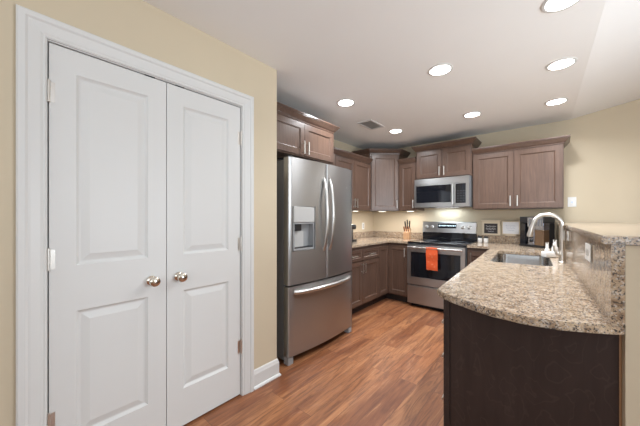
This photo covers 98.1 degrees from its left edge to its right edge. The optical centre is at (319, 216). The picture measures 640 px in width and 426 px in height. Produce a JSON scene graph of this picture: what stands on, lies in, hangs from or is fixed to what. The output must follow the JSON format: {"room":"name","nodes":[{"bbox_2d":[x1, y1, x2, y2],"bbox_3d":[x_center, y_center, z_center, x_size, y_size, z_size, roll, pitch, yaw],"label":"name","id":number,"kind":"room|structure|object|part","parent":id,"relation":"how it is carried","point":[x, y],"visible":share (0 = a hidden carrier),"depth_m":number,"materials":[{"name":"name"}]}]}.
{"room":"kitchen","nodes":[
{"label":"kitchen","id":0,"kind":"room"},
{"bbox_2d":[0,0,276,425],"bbox_3d":[-2.503,0.046,0.490,0.999,2.450,5.450,0,0,41],"label":"wall","id":1,"kind":"structure","parent":0,"point":[137,25],"depth_m":1.54,"materials":[{"name":"beige paint"}]},
{"bbox_2d":[47,43,165,425],"bbox_3d":[-1.038,0.239,1.407,0.104,2.042,0.496,0,0,41],"label":"door","id":2,"kind":"structure","parent":1,"relation":"in","point":[106,250],"depth_m":1.40,"materials":[{"name":"white paint"}]},
{"bbox_3d":[-0.912,0.353,1.526,0.068,0.056,0.056,0,0,41],"label":"knob","id":3,"kind":"part","parent":2,"relation":"part of","materials":[{"name":"silver metal"}]},
{"bbox_2d":[16,4,253,425],"bbox_3d":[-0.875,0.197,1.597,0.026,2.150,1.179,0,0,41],"label":"trim","id":4,"kind":"structure","parent":1,"relation":"attached to","point":[33,29],"depth_m":1.20,"materials":[{"name":"white paint"}]},
{"bbox_2d":[166,83,241,425],"bbox_3d":[-0.711,0.239,1.787,0.104,2.042,0.497,0,0,41],"label":"door","id":5,"kind":"structure","parent":1,"relation":"in","point":[204,135],"depth_m":1.76,"materials":[{"name":"white paint"}]},
{"bbox_3d":[-0.817,0.353,1.637,0.068,0.056,0.056,0,0,41],"label":"knob","id":6,"kind":"part","parent":5,"relation":"part of","materials":[{"name":"silver metal"}]},
{"bbox_2d":[254,359,280,389],"bbox_3d":[-0.443,1.204,2.175,0.126,0.136,0.259,0,0,41],"label":"baseboard","id":7,"kind":"structure","parent":1,"relation":"attached to","point":[268,372],"depth_m":2.13,"materials":[{"name":"white paint"}]},
{"bbox_2d":[183,298,443,425],"bbox_3d":[0.655,1.302,-0.203,6.750,0.060,8.720,0,0,41],"label":"floor","id":8,"kind":"structure","parent":0,"point":[388,370],"depth_m":2.13,"materials":[{"name":"laminate"}]},
{"bbox_2d":[277,155,351,365],"bbox_3d":[-0.209,0.370,2.937,0.865,1.803,0.958,0,0,41],"label":"refrigerator","id":9,"kind":"object","parent":8,"relation":"on","point":[314,199],"visible":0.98,"depth_m":2.55,"materials":[{"name":"metal"}]},
{"bbox_3d":[-0.124,0.036,2.540,0.096,1.100,0.468,0,0,41],"label":"door","id":10,"kind":"part","parent":9,"relation":"part of","materials":[{"name":"silver metal"}]},
{"bbox_3d":[0.036,0.898,2.726,0.096,0.597,0.958,0,0,41],"label":"freezer drawer","id":11,"kind":"part","parent":9,"relation":"part of","materials":[{"name":"silver metal"}]},
{"bbox_3d":[0.077,0.653,2.690,0.108,0.038,0.858,0,0,41],"label":"handle","id":12,"kind":"part","parent":9,"relation":"part of","materials":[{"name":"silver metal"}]},
{"bbox_3d":[0.054,-0.026,2.639,0.076,0.696,0.032,0,0,41],"label":"handle","id":13,"kind":"part","parent":9,"relation":"part of","materials":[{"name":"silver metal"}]},
{"bbox_3d":[0.113,-0.026,2.707,0.076,0.696,0.032,0,0,41],"label":"handle","id":14,"kind":"part","parent":9,"relation":"part of","materials":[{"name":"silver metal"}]},
{"bbox_3d":[0.190,0.036,2.905,0.096,1.100,0.486,0,0,41],"label":"door","id":15,"kind":"part","parent":9,"relation":"part of","materials":[{"name":"silver metal"}]},
{"bbox_2d":[351,244,378,313],"bbox_3d":[0.300,0.830,3.816,0.665,0.882,1.008,0,0,41],"label":"base cabinet","id":16,"kind":"object","parent":8,"relation":"on","point":[365,259],"visible":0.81,"depth_m":3.74,"materials":[{"name":"brown wood"}]},
{"bbox_3d":[0.412,0.865,3.507,0.020,0.563,0.438,0,0,41],"label":"door","id":17,"kind":"part","parent":16,"relation":"part of","materials":[{"name":"brown wood"}]},
{"bbox_3d":[0.412,0.500,3.507,0.020,0.142,0.438,0,0,41],"label":"drawer","id":18,"kind":"part","parent":16,"relation":"part of","materials":[{"name":"brown wood"}]},
{"bbox_3d":[0.700,0.500,3.842,0.020,0.142,0.434,0,0,41],"label":"drawer","id":19,"kind":"part","parent":16,"relation":"part of","materials":[{"name":"brown wood"}]},
{"bbox_3d":[0.700,0.865,3.842,0.020,0.563,0.434,0,0,41],"label":"door","id":20,"kind":"part","parent":16,"relation":"part of","materials":[{"name":"brown wood"}]},
{"bbox_2d":[373,243,409,303],"bbox_3d":[1.033,0.830,4.458,0.938,0.882,0.917,0,0,41],"label":"base cabinet","id":21,"kind":"object","parent":8,"relation":"on","point":[393,283],"visible":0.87,"depth_m":4.14,"materials":[{"name":"brown wood"}]},
{"bbox_3d":[0.941,0.788,4.122,0.020,0.717,0.285,0,0,41],"label":"door","id":22,"kind":"part","parent":21,"relation":"part of","materials":[{"name":"brown wood"}]},
{"bbox_2d":[352,231,422,247],"bbox_3d":[0.703,0.322,4.075,0.938,0.132,1.928,0,0,41],"label":"countertop","id":23,"kind":"structure","parent":21,"relation":"on","point":[367,238],"depth_m":4.59,"materials":[{"name":"stone"}]},
{"bbox_2d":[352,224,356,241],"bbox_3d":[0.426,0.232,4.015,0.160,0.250,0.165,0,0,41],"label":"brewer","id":24,"kind":"object","parent":23,"relation":"on","point":[353,225],"visible":0.23,"depth_m":3.97,"materials":[{"name":"black plastic"}]},
{"bbox_2d":[403,228,410,238],"bbox_3d":[1.404,0.265,4.486,0.090,0.183,0.105,0,0,32],"label":"knife block","id":25,"kind":"object","parent":23,"relation":"on","point":[406,235],"visible":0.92,"depth_m":4.45,"materials":[{"name":"brown wood"}]},
{"bbox_3d":[1.166,0.788,4.132,0.304,0.717,0.020,0,0,41],"label":"door","id":26,"kind":"part","parent":21,"relation":"part of","materials":[{"name":"brown wood"}]},
{"bbox_2d":[407,222,476,311],"bbox_3d":[1.732,0.673,3.962,0.762,1.197,0.722,0,0,41],"label":"range","id":27,"kind":"object","parent":8,"relation":"on","point":[423,284],"visible":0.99,"depth_m":3.85,"materials":[{"name":"metal"}]},
{"bbox_3d":[1.550,1.090,3.750,0.754,0.253,0.043,0,0,41],"label":"storage drawer","id":28,"kind":"part","parent":27,"relation":"part of","materials":[{"name":"silver metal"}]},
{"bbox_2d":[426,247,437,270],"bbox_3d":[1.493,0.560,3.705,0.156,0.300,0.039,0,0,41],"label":"dish towel","id":29,"kind":"object","parent":27,"relation":"hanging from","point":[431,255],"visible":1,"depth_m":3.69,"materials":[{"name":"orange fabric"}]},
{"bbox_3d":[1.516,0.425,3.711,0.700,0.026,0.058,0,0,41],"label":"handle","id":30,"kind":"part","parent":27,"relation":"part of","materials":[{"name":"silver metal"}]},
{"bbox_3d":[1.549,0.669,3.749,0.754,0.555,0.044,0,0,41],"label":"oven door","id":31,"kind":"part","parent":27,"relation":"part of","materials":[{"name":"silver metal"}]},
{"bbox_2d":[408,239,475,246],"bbox_3d":[1.738,0.362,3.968,0.762,0.026,0.585,0,0,41],"label":"cooktop","id":32,"kind":"object","parent":27,"relation":"in","point":[421,242],"depth_m":3.86,"materials":[{"name":"grey glass"}]},
{"bbox_2d":[467,248,488,265],"bbox_3d":[2.162,0.830,3.653,0.285,0.882,0.665,0,0,41],"label":"base cabinet","id":33,"kind":"object","parent":8,"relation":"on","point":[473,254],"visible":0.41,"depth_m":3.47,"materials":[{"name":"brown wood"}]},
{"bbox_3d":[1.973,0.788,3.438,0.262,0.717,0.020,0,0,41],"label":"door","id":34,"kind":"part","parent":33,"relation":"part of","materials":[{"name":"brown wood"}]},
{"bbox_2d":[441,299,621,425],"bbox_3d":[1.535,0.830,2.125,0.617,0.883,2.506,0,0,37],"label":"base cabinet","id":35,"kind":"object","parent":8,"relation":"on","point":[498,372],"visible":0.61,"depth_m":1.12,"materials":[{"name":"brown wood"}]},
{"bbox_2d":[437,235,624,334],"bbox_3d":[1.607,0.322,2.419,0.931,0.132,3.316,0,0,37],"label":"countertop","id":36,"kind":"structure","parent":35,"relation":"on","point":[554,297],"depth_m":1.33,"materials":[{"name":"stone"}]},
{"bbox_2d":[481,220,500,235],"bbox_3d":[2.373,0.148,3.864,0.244,0.210,0.030,0,0,41],"label":"framed sign","id":37,"kind":"object","parent":36,"relation":"on","point":[489,227],"visible":1,"depth_m":3.86,"materials":[{"name":"wood"}]},
{"bbox_2d":[502,221,519,235],"bbox_3d":[2.553,0.155,3.720,0.200,0.196,0.014,0,0,41],"label":"framed sign","id":38,"kind":"object","parent":36,"relation":"on","point":[509,228],"visible":1,"depth_m":3.71,"materials":[{"name":"white"}]},
{"bbox_2d":[493,254,551,265],"bbox_3d":[1.798,0.488,2.482,0.424,0.199,0.934,0,0,37],"label":"sink","id":39,"kind":"object","parent":36,"relation":"in","point":[504,258],"visible":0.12,"depth_m":2.83,"materials":[{"name":"silver metal"}]},
{"bbox_2d":[519,217,554,247],"bbox_3d":[2.581,0.177,3.314,0.177,0.360,0.300,0,0,-11],"label":"coffee maker","id":40,"kind":"object","parent":36,"relation":"on","point":[544,230],"visible":0.71,"depth_m":3.20,"materials":[{"name":"black plastic"}]},
{"bbox_3d":[2.526,0.201,3.418,0.084,0.258,0.075,0,0,-11],"label":"water tank","id":41,"kind":"part","parent":40,"relation":"part of","materials":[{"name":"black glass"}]},
{"bbox_3d":[2.581,0.344,3.314,0.177,0.026,0.300,0,0,-11],"label":"plate","id":42,"kind":"part","parent":40,"relation":"part of","materials":[{"name":"black plastic"}]},
{"bbox_3d":[2.566,0.241,3.216,0.084,0.178,0.108,0,0,-11],"label":"door","id":43,"kind":"part","parent":40,"relation":"part of","materials":[{"name":"brown metal"}]},
{"bbox_2d":[527,213,566,262],"bbox_3d":[1.807,0.161,2.220,0.249,0.392,0.079,0,0,37],"label":"kitchen faucet","id":44,"kind":"object","parent":36,"relation":"on","point":[562,254],"visible":1,"depth_m":2.17,"materials":[{"name":"silver metal"}]},
{"bbox_3d":[1.817,0.116,2.229,0.220,0.302,0.030,0,0,37],"label":"spout","id":45,"kind":"part","parent":44,"relation":"part of","materials":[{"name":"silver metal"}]},
{"bbox_3d":[1.847,0.266,2.166,0.062,0.091,0.020,0,0,-6],"label":"lever","id":46,"kind":"part","parent":44,"relation":"part of","materials":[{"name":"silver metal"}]},
{"bbox_2d":[541,240,558,257],"bbox_3d":[2.063,0.279,2.468,0.150,0.155,0.070,0,0,9],"label":"soap dispensers","id":47,"kind":"object","parent":36,"relation":"on","point":[546,253],"visible":0.9,"depth_m":2.45,"materials":[{"name":"white ceramic"}]},
{"bbox_3d":[2.022,0.267,2.474,0.038,0.080,0.038,0,0,9],"label":"figurine knob","id":48,"kind":"part","parent":47,"relation":"part of","materials":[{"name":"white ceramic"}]},
{"bbox_3d":[2.083,0.254,2.465,0.048,0.105,0.048,0,0,9],"label":"figurine knob","id":49,"kind":"part","parent":47,"relation":"part of","materials":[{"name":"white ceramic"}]},
{"bbox_2d":[541,251,558,257],"bbox_3d":[2.063,0.332,2.468,0.150,0.050,0.070,0,0,9],"label":"tray","id":50,"kind":"object","parent":36,"relation":"on","point":[551,254],"depth_m":2.44,"materials":[{"name":"white ceramic"}]},
{"bbox_2d":[334,140,372,231],"bbox_3d":[-0.064,0.046,3.998,0.120,2.450,3.049,0,0,41],"label":"wall","id":51,"kind":"structure","parent":0,"point":[358,217],"depth_m":4.77,"materials":[{"name":"beige paint"}]},
{"bbox_2d":[277,102,339,163],"bbox_3d":[-0.366,-0.820,3.028,0.684,0.422,1.026,0,0,41],"label":"upper cabinet","id":52,"kind":"object","parent":51,"relation":"attached to","point":[301,135],"visible":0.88,"depth_m":2.79,"materials":[{"name":"brown wood"}]},
{"bbox_3d":[-0.317,-0.782,2.634,0.020,0.323,0.472,0,0,41],"label":"door","id":53,"kind":"part","parent":52,"relation":"part of","materials":[{"name":"brown wood"}]},
{"bbox_3d":[-0.356,-0.993,3.020,0.658,0.075,1.026,0,0,41],"label":"crown moulding","id":54,"kind":"part","parent":52,"relation":"part of","materials":[{"name":"brown wood"}]},
{"bbox_3d":[-0.006,-0.782,2.994,0.020,0.323,0.472,0,0,41],"label":"door","id":55,"kind":"part","parent":52,"relation":"part of","materials":[{"name":"brown wood"}]},
{"bbox_2d":[330,147,372,210],"bbox_3d":[0.270,-0.505,4.003,0.376,0.810,1.292,0,0,41],"label":"upper cabinet","id":56,"kind":"object","parent":51,"relation":"attached to","point":[360,166],"visible":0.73,"depth_m":4.13,"materials":[{"name":"brown wood"}]},
{"bbox_3d":[0.351,-0.468,3.881,0.020,0.710,0.450,0,0,41],"label":"door","id":57,"kind":"part","parent":56,"relation":"part of","materials":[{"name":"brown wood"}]},
{"bbox_3d":[0.390,-0.873,3.899,0.058,0.075,1.292,0,0,41],"label":"crown moulding","id":58,"kind":"part","parent":56,"relation":"part of","materials":[{"name":"brown wood"}]},
{"bbox_3d":[0.647,-0.468,4.225,0.020,0.710,0.450,0,0,41],"label":"door","id":59,"kind":"part","parent":56,"relation":"part of","materials":[{"name":"brown wood"}]},
{"bbox_2d":[353,231,372,238],"bbox_3d":[0.349,0.306,4.366,0.022,0.102,1.906,0,0,41],"label":"backsplash","id":60,"kind":"structure","parent":51,"relation":"attached to","point":[367,233],"depth_m":4.80,"materials":[{"name":"stone"}]},
{"bbox_2d":[143,0,605,148],"bbox_3d":[-0.704,-1.204,0.967,3.165,0.050,8.720,0,0,41],"label":"ceiling","id":61,"kind":"structure","parent":0,"point":[378,55],"depth_m":2.04,"materials":[{"name":"paint"}]},
{"bbox_2d":[337,99,354,106],"bbox_3d":[0.266,-1.174,2.863,0.188,0.008,0.188,0,0,41],"label":"recessed light","id":62,"kind":"object","parent":61,"relation":"in","point":[343,102],"visible":1,"depth_m":2.85,"materials":[{"name":"white paint"}]},
{"bbox_2d":[357,119,384,129],"bbox_3d":[0.650,-1.174,3.548,0.200,0.008,0.350,0,0,41],"label":"ceiling vent","id":63,"kind":"object","parent":61,"relation":"in","point":[370,124],"visible":1,"depth_m":3.54,"materials":[{"name":"white metal"}]},
{"bbox_2d":[389,129,402,132],"bbox_3d":[1.039,-1.174,3.808,0.188,0.008,0.188,0,0,41],"label":"recessed light","id":64,"kind":"object","parent":61,"relation":"in","point":[392,130],"visible":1,"depth_m":3.81,"materials":[{"name":"white"}]},
{"bbox_2d":[428,63,452,75],"bbox_3d":[0.962,-1.174,2.224,0.188,0.008,0.188,0,0,41],"label":"recessed light","id":65,"kind":"object","parent":61,"relation":"in","point":[444,68],"visible":1,"depth_m":2.21,"materials":[{"name":"white"}]},
{"bbox_2d":[463,111,481,117],"bbox_3d":[1.750,-1.174,3.196,0.188,0.008,0.188,0,0,41],"label":"recessed light","id":66,"kind":"object","parent":61,"relation":"in","point":[476,113],"visible":1,"depth_m":3.18,"materials":[{"name":"white"}]},
{"bbox_2d":[544,98,567,105],"bbox_3d":[2.410,-1.174,2.838,0.188,0.008,0.188,0,0,41],"label":"recessed light","id":67,"kind":"object","parent":61,"relation":"in","point":[557,101],"visible":1,"depth_m":2.83,"materials":[{"name":"white"}]},
{"bbox_2d":[541,0,579,12],"bbox_3d":[1.319,-1.174,1.508,0.188,0.008,0.188,0,0,41],"label":"recessed light","id":68,"kind":"object","parent":61,"relation":"in","point":[548,6],"visible":1,"depth_m":1.54,"materials":[{"name":"white"}]},
{"bbox_2d":[545,57,577,70],"bbox_3d":[1.856,-1.174,2.141,0.188,0.008,0.188,0,0,41],"label":"recessed light","id":69,"kind":"object","parent":61,"relation":"in","point":[562,63],"visible":1,"depth_m":2.13,"materials":[{"name":"white"}]},
{"bbox_2d":[373,99,639,241],"bbox_3d":[3.465,-0.284,3.039,6.720,3.111,0.100,0,0,41],"label":"wall","id":70,"kind":"structure","parent":0,"point":[602,154],"depth_m":3.26,"materials":[{"name":"beige paint"}]},
{"bbox_2d":[352,148,409,211],"bbox_3d":[1.014,-0.588,4.611,0.711,0.975,0.711,0,0,41],"label":"upper cabinet","id":71,"kind":"object","parent":70,"relation":"attached to","point":[384,165],"visible":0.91,"depth_m":4.42,"materials":[{"name":"brown wood"}]},
{"bbox_3d":[1.022,-1.038,4.510,1.003,0.075,0.281,0,0,-4],"label":"crown moulding","id":72,"kind":"part","parent":71,"relation":"part of","materials":[{"name":"brown wood"}]},
{"bbox_3d":[1.029,-0.549,4.417,0.430,0.873,0.020,0,0,-4],"label":"door","id":73,"kind":"part","parent":71,"relation":"part of","materials":[{"name":"brown wood"}]},
{"bbox_2d":[373,231,422,238],"bbox_3d":[1.323,0.306,4.800,0.932,0.102,0.022,0,0,41],"label":"backsplash","id":74,"kind":"structure","parent":70,"relation":"attached to","point":[414,235],"depth_m":4.81,"materials":[{"name":"stone"}]},
{"bbox_2d":[398,157,423,210],"bbox_3d":[1.458,-0.505,4.449,0.285,0.810,0.376,0,0,41],"label":"upper cabinet","id":75,"kind":"object","parent":70,"relation":"attached to","point":[407,166],"visible":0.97,"depth_m":4.34,"materials":[{"name":"brown wood"}]},
{"bbox_3d":[1.354,-0.873,4.329,0.283,0.075,0.058,0,0,41],"label":"crown moulding","id":76,"kind":"part","parent":75,"relation":"part of","materials":[{"name":"brown wood"}]},
{"bbox_3d":[1.367,-0.468,4.343,0.265,0.710,0.020,0,0,41],"label":"door","id":77,"kind":"part","parent":75,"relation":"part of","materials":[{"name":"brown wood"}]},
{"bbox_2d":[411,137,481,179],"bbox_3d":[1.850,-0.810,4.099,0.874,0.500,0.396,0,0,41],"label":"upper cabinet","id":78,"kind":"object","parent":70,"relation":"attached to","point":[452,158],"visible":0.98,"depth_m":3.94,"materials":[{"name":"brown wood"}]},
{"bbox_3d":[1.612,-0.771,4.105,0.362,0.389,0.020,0,0,41],"label":"door","id":79,"kind":"part","parent":78,"relation":"part of","materials":[{"name":"brown wood"}]},
{"bbox_2d":[414,175,472,207],"bbox_3d":[1.824,-0.346,4.073,0.752,0.422,0.465,0,0,41],"label":"microwave","id":80,"kind":"object","parent":78,"relation":"attached to","point":[456,191],"visible":0.97,"depth_m":3.90,"materials":[{"name":"metal"}]},
{"bbox_3d":[1.632,-0.307,4.006,0.548,0.330,0.024,0,0,41],"label":"door","id":81,"kind":"part","parent":80,"relation":"part of","materials":[{"name":"silver metal"}]},
{"bbox_3d":[1.903,-0.323,3.760,0.123,0.262,0.002,0,0,41],"label":"control panel","id":82,"kind":"part","parent":80,"relation":"part of","materials":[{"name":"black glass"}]},
{"bbox_3d":[1.916,-0.307,3.763,0.192,0.330,0.024,0,0,41],"label":"control frame","id":83,"kind":"part","parent":80,"relation":"part of","materials":[{"name":"silver metal"}]},
{"bbox_3d":[1.844,-1.023,4.092,0.874,0.075,0.378,0,0,41],"label":"crown moulding","id":84,"kind":"part","parent":78,"relation":"part of","materials":[{"name":"brown wood"}]},
{"bbox_3d":[1.891,-0.771,3.865,0.362,0.389,0.020,0,0,41],"label":"door","id":85,"kind":"part","parent":78,"relation":"part of","materials":[{"name":"brown wood"}]},
{"bbox_2d":[478,235,519,243],"bbox_3d":[2.571,0.306,3.725,0.810,0.102,0.021,0,0,41],"label":"backsplash","id":86,"kind":"structure","parent":70,"relation":"attached to","point":[491,238],"depth_m":3.78,"materials":[{"name":"stone"}]},
{"bbox_2d":[472,135,570,209],"bbox_3d":[2.521,-0.505,3.535,0.984,0.810,0.376,0,0,41],"label":"upper cabinet","id":87,"kind":"object","parent":70,"relation":"attached to","point":[525,174],"visible":1,"depth_m":3.40,"materials":[{"name":"brown wood"}]},
{"bbox_3d":[2.236,-0.468,3.594,0.443,0.710,0.020,0,0,41],"label":"door","id":88,"kind":"part","parent":87,"relation":"part of","materials":[{"name":"brown wood"}]},
{"bbox_3d":[2.521,-0.873,3.534,0.982,0.075,0.374,0,0,41],"label":"crown moulding","id":89,"kind":"part","parent":87,"relation":"part of","materials":[{"name":"brown wood"}]},
{"bbox_3d":[2.577,-0.468,3.301,0.445,0.710,0.020,0,0,41],"label":"door","id":90,"kind":"part","parent":87,"relation":"part of","materials":[{"name":"brown wood"}]},
{"bbox_2d":[568,197,575,206],"bbox_3d":[3.029,-0.180,3.340,0.078,0.118,0.010,0,0,41],"label":"wall switch","id":91,"kind":"object","parent":70,"relation":"attached to","point":[571,200],"visible":1,"depth_m":3.34,"materials":[{"name":"white plastic"}]},
{"bbox_2d":[571,0,639,118],"bbox_3d":[1.735,-1.535,-1.132,3.899,0.713,8.720,0,0,41],"label":"ceiling","id":92,"kind":"structure","parent":0,"point":[611,78],"depth_m":2.17,"materials":[{"name":"paint"}]},
{"bbox_2d":[622,245,639,425],"bbox_3d":[2.025,0.682,2.120,0.128,1.179,3.170,0,0,38],"label":"wall","id":93,"kind":"structure","parent":0,"point":[630,339],"depth_m":0.90,"materials":[{"name":"beige paint"}]},
{"bbox_2d":[557,225,624,325],"bbox_3d":[1.962,0.225,2.170,0.032,0.265,3.178,0,0,38],"label":"backsplash","id":94,"kind":"structure","parent":93,"relation":"attached to","point":[604,278],"depth_m":1.05,"materials":[{"name":"stone"}]},
{"bbox_2d":[585,243,591,262],"bbox_3d":[1.264,0.167,1.311,0.008,0.080,0.160,0,0,38],"label":"wall outlet","id":95,"kind":"object","parent":94,"relation":"attached to","point":[588,248],"visible":1,"depth_m":1.28,"materials":[{"name":"white plastic"}]},
{"bbox_2d":[555,222,639,244],"bbox_3d":[2.131,0.076,2.026,0.567,0.028,3.182,0,0,37],"label":"countertop","id":96,"kind":"structure","parent":93,"relation":"on","point":[602,232],"depth_m":1.27,"materials":[{"name":"stone"}]}
]}

